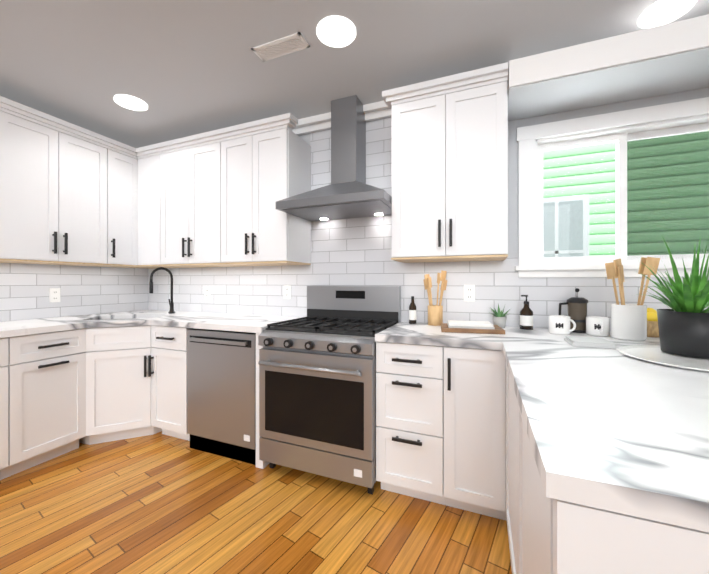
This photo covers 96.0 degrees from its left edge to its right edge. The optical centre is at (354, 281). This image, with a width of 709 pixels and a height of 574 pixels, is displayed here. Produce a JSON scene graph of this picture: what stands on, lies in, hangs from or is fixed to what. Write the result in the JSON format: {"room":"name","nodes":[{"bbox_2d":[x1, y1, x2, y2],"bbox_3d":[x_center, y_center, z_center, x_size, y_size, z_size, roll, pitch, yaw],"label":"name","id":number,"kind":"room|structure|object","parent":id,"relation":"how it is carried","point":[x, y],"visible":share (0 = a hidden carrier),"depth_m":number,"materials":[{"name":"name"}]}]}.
{"room":"kitchen","nodes":[
{"label":"kitchen","id":0,"kind":"room"},
{"bbox_2d":[0,431,511,573],"bbox_3d":[-0.579,1.255,0.256,5.500,0.080,4.800,0,0,22],"label":"floor","id":1,"kind":"structure","parent":0,"point":[159,503],"depth_m":1.61,"materials":[{"name":"brown wood"}]},
{"bbox_2d":[0,335,27,479],"bbox_3d":[-2.456,0.773,1.772,0.647,0.884,0.677,0,0,22],"label":"base cabinet","id":2,"kind":"object","parent":1,"relation":"on","point":[13,350],"depth_m":1.95,"materials":[{"name":"white wood"}]},
{"bbox_2d":[28,329,79,468],"bbox_3d":[-2.284,0.774,2.213,0.657,0.884,0.501,0,0,22],"label":"base cabinet","id":3,"kind":"object","parent":1,"relation":"on","point":[53,357],"depth_m":2.13,"materials":[{"name":"white wood"}]},
{"bbox_2d":[80,325,147,444],"bbox_3d":[-1.750,0.774,2.365,0.362,0.884,0.362,0,0,22],"label":"base cabinet","id":4,"kind":"object","parent":1,"relation":"on","point":[113,360],"depth_m":2.37,"materials":[{"name":"white wood"}]},
{"bbox_2d":[0,314,147,337],"bbox_3d":[-2.227,0.403,2.011,0.915,0.224,1.290,0,0,22],"label":"countertop","id":5,"kind":"structure","parent":4,"relation":"on","point":[43,325],"depth_m":2.30,"materials":[{"name":"stone"}]},
{"bbox_2d":[148,325,237,440],"bbox_3d":[-1.310,0.774,2.663,0.415,0.884,0.657,0,0,22],"label":"base cabinet","id":6,"kind":"object","parent":1,"relation":"on","point":[167,345],"depth_m":2.41,"materials":[{"name":"white wood"}]},
{"bbox_2d":[102,310,303,332],"bbox_3d":[-1.390,0.403,2.709,1.948,0.224,0.630,0,0,22],"label":"countertop","id":7,"kind":"structure","parent":6,"relation":"on","point":[199,320],"depth_m":2.48,"materials":[{"name":"stone"}]},
{"bbox_2d":[149,267,174,313],"bbox_3d":[-1.745,0.077,2.906,0.092,0.426,0.206,0,0,22],"label":"faucet","id":8,"kind":"object","parent":7,"relation":"on","point":[171,305],"visible":1,"depth_m":2.94,"materials":[{"name":"black metal"}]},
{"bbox_2d":[187,328,255,464],"bbox_3d":[-0.928,0.780,2.227,0.610,0.873,0.122,0,0,22],"label":"dishwasher","id":9,"kind":"object","parent":1,"relation":"on","point":[221,393],"visible":0.88,"depth_m":2.20,"materials":[{"name":"silver metal"}]},
{"bbox_2d":[258,286,400,494],"bbox_3d":[-0.146,0.624,2.159,0.762,1.185,0.721,0,0,22],"label":"range","id":10,"kind":"object","parent":1,"relation":"on","point":[317,390],"visible":1,"depth_m":1.90,"materials":[{"name":"silver metal"}]},
{"bbox_2d":[376,342,439,503],"bbox_3d":[0.429,0.774,1.990,0.424,0.884,0.611,0,0,22],"label":"base cabinet","id":11,"kind":"object","parent":1,"relation":"on","point":[407,375],"depth_m":1.72,"materials":[{"name":"white wood"}]},
{"bbox_2d":[440,346,491,516],"bbox_3d":[0.705,0.773,1.844,0.314,0.884,0.677,0,0,22],"label":"base cabinet","id":12,"kind":"object","parent":1,"relation":"on","point":[451,431],"depth_m":1.61,"materials":[{"name":"white wood"}]},
{"bbox_2d":[492,350,515,573],"bbox_3d":[1.032,0.773,1.102,0.999,0.884,0.630,0,0,22],"label":"base cabinet","id":13,"kind":"object","parent":1,"relation":"on","point":[503,393],"depth_m":1.54,"materials":[{"name":"white wood"}]},
{"bbox_2d":[375,322,659,349],"bbox_3d":[1.419,0.310,1.587,2.562,0.039,0.625,0,0,22],"label":"countertop","id":14,"kind":"structure","parent":13,"relation":"on","point":[420,333],"depth_m":1.70,"materials":[{"name":"stone"}]},
{"bbox_2d":[409,296,416,323],"bbox_3d":[0.407,0.195,2.231,0.053,0.190,0.052,0,0,22],"label":"oil bottle","id":15,"kind":"object","parent":14,"relation":"on","point":[412,313],"visible":1,"depth_m":2.21,"materials":[{"name":"black"}]},
{"bbox_2d":[423,270,447,325],"bbox_3d":[0.544,0.106,2.153,0.154,0.368,0.123,0,0,22],"label":"utensil holder","id":16,"kind":"object","parent":14,"relation":"on","point":[435,315],"visible":1,"depth_m":2.13,"materials":[{"name":"brown wood"}]},
{"bbox_2d":[441,320,504,333],"bbox_3d":[0.697,0.267,1.921,0.340,0.046,0.240,0,0,14],"label":"cutting board","id":17,"kind":"object","parent":14,"relation":"on","point":[480,327],"visible":1,"depth_m":1.83,"materials":[{"name":"brown wood"}]},
{"bbox_2d":[489,304,508,327],"bbox_3d":[0.944,0.214,2.044,0.162,0.152,0.138,0,0,22],"label":"plant","id":18,"kind":"object","parent":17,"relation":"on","point":[499,318],"visible":0.92,"depth_m":2.02,"materials":[{"name":"green plant"}]},
{"bbox_2d":[520,295,532,329],"bbox_3d":[1.061,0.185,1.969,0.075,0.210,0.074,0,0,22],"label":"soap bottle","id":19,"kind":"object","parent":14,"relation":"on","point":[526,317],"visible":1,"depth_m":1.94,"materials":[{"name":"black glass"}]},
{"bbox_2d":[549,315,575,334],"bbox_3d":[1.162,0.241,1.794,0.122,0.098,0.105,0,0,22],"label":"mug","id":20,"kind":"object","parent":14,"relation":"on","point":[559,324],"visible":1,"depth_m":1.75,"materials":[{"name":"white ceramic"}]},
{"bbox_2d":[558,288,587,332],"bbox_3d":[1.276,0.163,1.864,0.147,0.254,0.104,0,0,22],"label":"press","id":21,"kind":"object","parent":14,"relation":"on","point":[577,309],"visible":0.83,"depth_m":1.82,"materials":[{"name":"brown glass"}]},
{"bbox_2d":[564,336,615,348],"bbox_3d":[1.088,0.279,1.484,0.160,0.022,0.160,0,0,22],"label":"folded cloth","id":22,"kind":"object","parent":14,"relation":"on","point":[588,342],"visible":1,"depth_m":1.44,"materials":[{"name":"grey fabric"}]},
{"bbox_2d":[586,316,609,335],"bbox_3d":[1.325,0.241,1.733,0.104,0.098,0.136,0,0,22],"label":"mug","id":23,"kind":"object","parent":14,"relation":"on","point":[597,325],"visible":1,"depth_m":1.71,"materials":[{"name":"white ceramic"}]},
{"bbox_2d":[605,257,659,340],"bbox_3d":[1.401,0.082,1.610,0.206,0.415,0.175,0,0,22],"label":"utensil crock","id":24,"kind":"object","parent":14,"relation":"on","point":[629,322],"visible":1,"depth_m":1.58,"materials":[{"name":"white ceramic"}]},
{"bbox_2d":[647,308,658,336],"bbox_3d":[1.589,0.215,1.725,0.150,0.150,0.148,0,0,22],"label":"basket","id":25,"kind":"object","parent":14,"relation":"on","point":[652,326],"visible":0.5,"depth_m":1.67,"materials":[{"name":"wicker"}]},
{"bbox_2d":[617,345,708,371],"bbox_3d":[1.266,0.283,1.176,0.460,0.013,0.460,0,0,22],"label":"tray","id":26,"kind":"object","parent":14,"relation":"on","point":[653,354],"visible":0.85,"depth_m":1.19,"materials":[{"name":"white ceramic"}]},
{"bbox_2d":[631,236,708,357],"bbox_3d":[1.358,0.038,1.203,0.561,0.479,0.597,0,0,22],"label":"plant","id":27,"kind":"object","parent":26,"relation":"on","point":[683,324],"visible":1,"depth_m":1.20,"materials":[{"name":"green plant"}]},
{"bbox_2d":[500,338,708,531],"bbox_3d":[0.955,0.309,0.827,0.977,0.039,1.120,0,0,22],"label":"countertop","id":28,"kind":"structure","parent":13,"relation":"on","point":[614,430],"depth_m":0.63,"materials":[{"name":"stone"}]},
{"bbox_2d":[512,384,708,573],"bbox_3d":[0.866,0.773,0.612,0.943,0.884,0.635,0,0,22],"label":"base cabinet","id":29,"kind":"object","parent":1,"relation":"on","point":[554,536],"depth_m":0.47,"materials":[{"name":"white wood"}]},
{"bbox_2d":[0,0,708,147],"bbox_3d":[-0.579,-1.385,0.257,5.500,0.100,4.800,0,0,22],"label":"ceiling","id":30,"kind":"structure","parent":0,"point":[182,68],"depth_m":1.84,"materials":[{"name":"grey paint"}]},
{"bbox_2d":[114,94,147,110],"bbox_3d":[-1.660,-1.330,2.371,0.210,0.005,0.210,0,0,22],"label":"recessed light","id":31,"kind":"object","parent":30,"relation":"in","point":[131,102],"visible":1,"depth_m":2.36,"materials":[{"name":"white plastic"}]},
{"bbox_2d":[251,32,309,61],"bbox_3d":[-0.420,-1.330,1.809,0.320,0.007,0.110,0,0,22],"label":"ceiling vent","id":32,"kind":"object","parent":30,"relation":"in","point":[292,43],"visible":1,"depth_m":1.80,"materials":[{"name":"white metal"}]},
{"bbox_2d":[317,16,355,46],"bbox_3d":[-0.097,-1.331,1.702,0.210,0.005,0.210,0,0,22],"label":"recessed light","id":33,"kind":"object","parent":30,"relation":"in","point":[336,31],"visible":1,"depth_m":1.69,"materials":[{"name":"white plastic"}]},
{"bbox_2d":[508,14,708,120],"bbox_3d":[1.789,-1.195,1.569,1.882,0.277,0.398,0,0,22],"label":"ceiling soffit","id":34,"kind":"structure","parent":30,"relation":"attached to","point":[668,58],"depth_m":1.64,"materials":[{"name":"white paint"}]},
{"bbox_2d":[638,0,696,27],"bbox_3d":[1.530,-1.331,1.567,0.210,0.005,0.210,0,0,22],"label":"recessed light","id":35,"kind":"object","parent":30,"relation":"in","point":[660,12],"visible":1,"depth_m":1.57,"materials":[{"name":"white plastic"}]},
{"bbox_2d":[248,87,708,332],"bbox_3d":[0.296,-0.059,2.438,5.500,2.550,0.100,0,0,22],"label":"wall","id":36,"kind":"structure","parent":0,"point":[513,125],"depth_m":2.04,"materials":[{"name":"grey paint"}]},
{"bbox_2d":[0,106,11,261],"bbox_3d":[-2.601,-0.649,1.841,0.346,0.990,0.737,0,0,22],"label":"upper cabinet","id":37,"kind":"object","parent":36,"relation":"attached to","point":[5,111],"depth_m":2.11,"materials":[{"name":"white wood"}]},
{"bbox_2d":[12,110,115,265],"bbox_3d":[-2.362,-0.649,2.438,0.346,0.990,0.782,0,0,22],"label":"upper cabinet","id":38,"kind":"object","parent":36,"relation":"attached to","point":[71,194],"depth_m":2.38,"materials":[{"name":"white wood"}]},
{"bbox_2d":[116,146,131,265],"bbox_3d":[-2.199,-0.649,2.843,0.346,0.990,0.326,0,0,22],"label":"upper cabinet","id":39,"kind":"object","parent":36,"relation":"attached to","point":[123,157],"depth_m":2.81,"materials":[{"name":"white wood"}]},
{"bbox_2d":[132,146,191,267],"bbox_3d":[-1.771,-0.649,2.995,0.380,0.990,0.384,0,0,22],"label":"upper cabinet","id":40,"kind":"object","parent":36,"relation":"attached to","point":[147,165],"depth_m":2.86,"materials":[{"name":"white wood"}]},
{"bbox_2d":[164,134,227,265],"bbox_3d":[-1.297,-0.649,2.825,0.744,0.990,0.346,0,0,22],"label":"upper cabinet","id":41,"kind":"object","parent":36,"relation":"attached to","point":[195,173],"depth_m":2.65,"materials":[{"name":"white wood"}]},
{"bbox_2d":[228,122,310,265],"bbox_3d":[-0.744,-0.649,2.604,0.686,0.990,0.346,0,0,22],"label":"upper cabinet","id":42,"kind":"object","parent":36,"relation":"attached to","point":[267,165],"depth_m":2.42,"materials":[{"name":"white wood"}]},
{"bbox_2d":[276,95,391,221],"bbox_3d":[-0.092,-0.912,2.264,0.770,0.840,0.488,0,0,22],"label":"range hood","id":43,"kind":"object","parent":36,"relation":"attached to","point":[348,192],"visible":0.92,"depth_m":2.28,"materials":[{"name":"silver metal"}]},
{"bbox_2d":[292,101,391,135],"bbox_3d":[-0.611,-1.283,2.706,3.414,0.099,0.063,0,0,22],"label":"crown molding","id":44,"kind":"structure","parent":36,"relation":"attached to","point":[371,111],"depth_m":2.51,"materials":[{"name":"white wood"}]},
{"bbox_2d":[148,117,708,330],"bbox_3d":[0.276,-0.456,2.389,5.300,1.555,0.006,0,0,22],"label":"wall tile","id":45,"kind":"structure","parent":36,"relation":"attached to","point":[352,252],"depth_m":2.44,"materials":[{"name":"white tile"}]},
{"bbox_2d":[204,287,210,298],"bbox_3d":[-1.409,0.106,3.056,0.072,0.115,0.008,0,0,22],"label":"electrical outlet","id":46,"kind":"object","parent":45,"relation":"attached to","point":[207,292],"visible":1,"depth_m":3.05,"materials":[{"name":"white plastic"}]},
{"bbox_2d":[284,285,290,298],"bbox_3d":[-0.573,0.086,2.721,0.072,0.115,0.008,0,0,22],"label":"electrical outlet","id":47,"kind":"object","parent":45,"relation":"attached to","point":[287,291],"visible":1,"depth_m":2.72,"materials":[{"name":"white plastic"}]},
{"bbox_2d":[464,285,474,301],"bbox_3d":[0.784,0.076,2.177,0.072,0.115,0.008,0,0,22],"label":"electrical outlet","id":48,"kind":"object","parent":45,"relation":"attached to","point":[469,293],"visible":1,"depth_m":2.17,"materials":[{"name":"white plastic"}]},
{"bbox_2d":[388,74,507,261],"bbox_3d":[0.608,-0.649,2.062,0.671,0.990,0.346,0,0,22],"label":"upper cabinet","id":49,"kind":"object","parent":36,"relation":"attached to","point":[450,143],"depth_m":1.89,"materials":[{"name":"white wood"}]},
{"bbox_2d":[515,97,708,277],"bbox_3d":[1.792,-0.512,1.811,1.585,0.965,0.150,0,0,22],"label":"window","id":50,"kind":"structure","parent":36,"relation":"in","point":[619,129],"depth_m":1.93,"materials":[{"name":"white"}]},
{"bbox_2d":[627,131,708,255],"bbox_3d":[2.026,-0.507,1.789,0.865,0.765,0.002,0,0,22],"label":"window pane","id":51,"kind":"object","parent":50,"relation":"attached to","point":[639,184],"depth_m":1.86,"materials":[{"name":"green glass"}]},
{"bbox_3d":[-3.085,-0.059,1.261,0.100,2.550,4.600,0,0,22],"label":"wall","id":52,"kind":"structure","parent":0,"visible":0},
{"bbox_2d":[0,263,147,321],"bbox_3d":[-2.665,0.079,2.167,0.006,0.485,2.594,0,0,22],"label":"wall tile","id":53,"kind":"structure","parent":52,"relation":"attached to","point":[24,291],"depth_m":2.72,"materials":[{"name":"white tile"}]},
{"bbox_2d":[49,288,59,302],"bbox_3d":[-2.470,0.109,2.631,0.008,0.115,0.072,0,0,22],"label":"electrical outlet","id":54,"kind":"object","parent":53,"relation":"attached to","point":[54,294],"visible":1,"depth_m":2.63,"materials":[{"name":"white plastic"}]},
{"label":"outside","id":55,"kind":"structure","parent":0,"visible":0},
{"bbox_2d":[543,142,615,256],"bbox_3d":[3.437,-1.283,3.959,9.000,5.000,0.140,0,0,22],"label":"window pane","id":56,"kind":"object","parent":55,"point":[566,207],"depth_m":4.12,"materials":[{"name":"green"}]}
]}

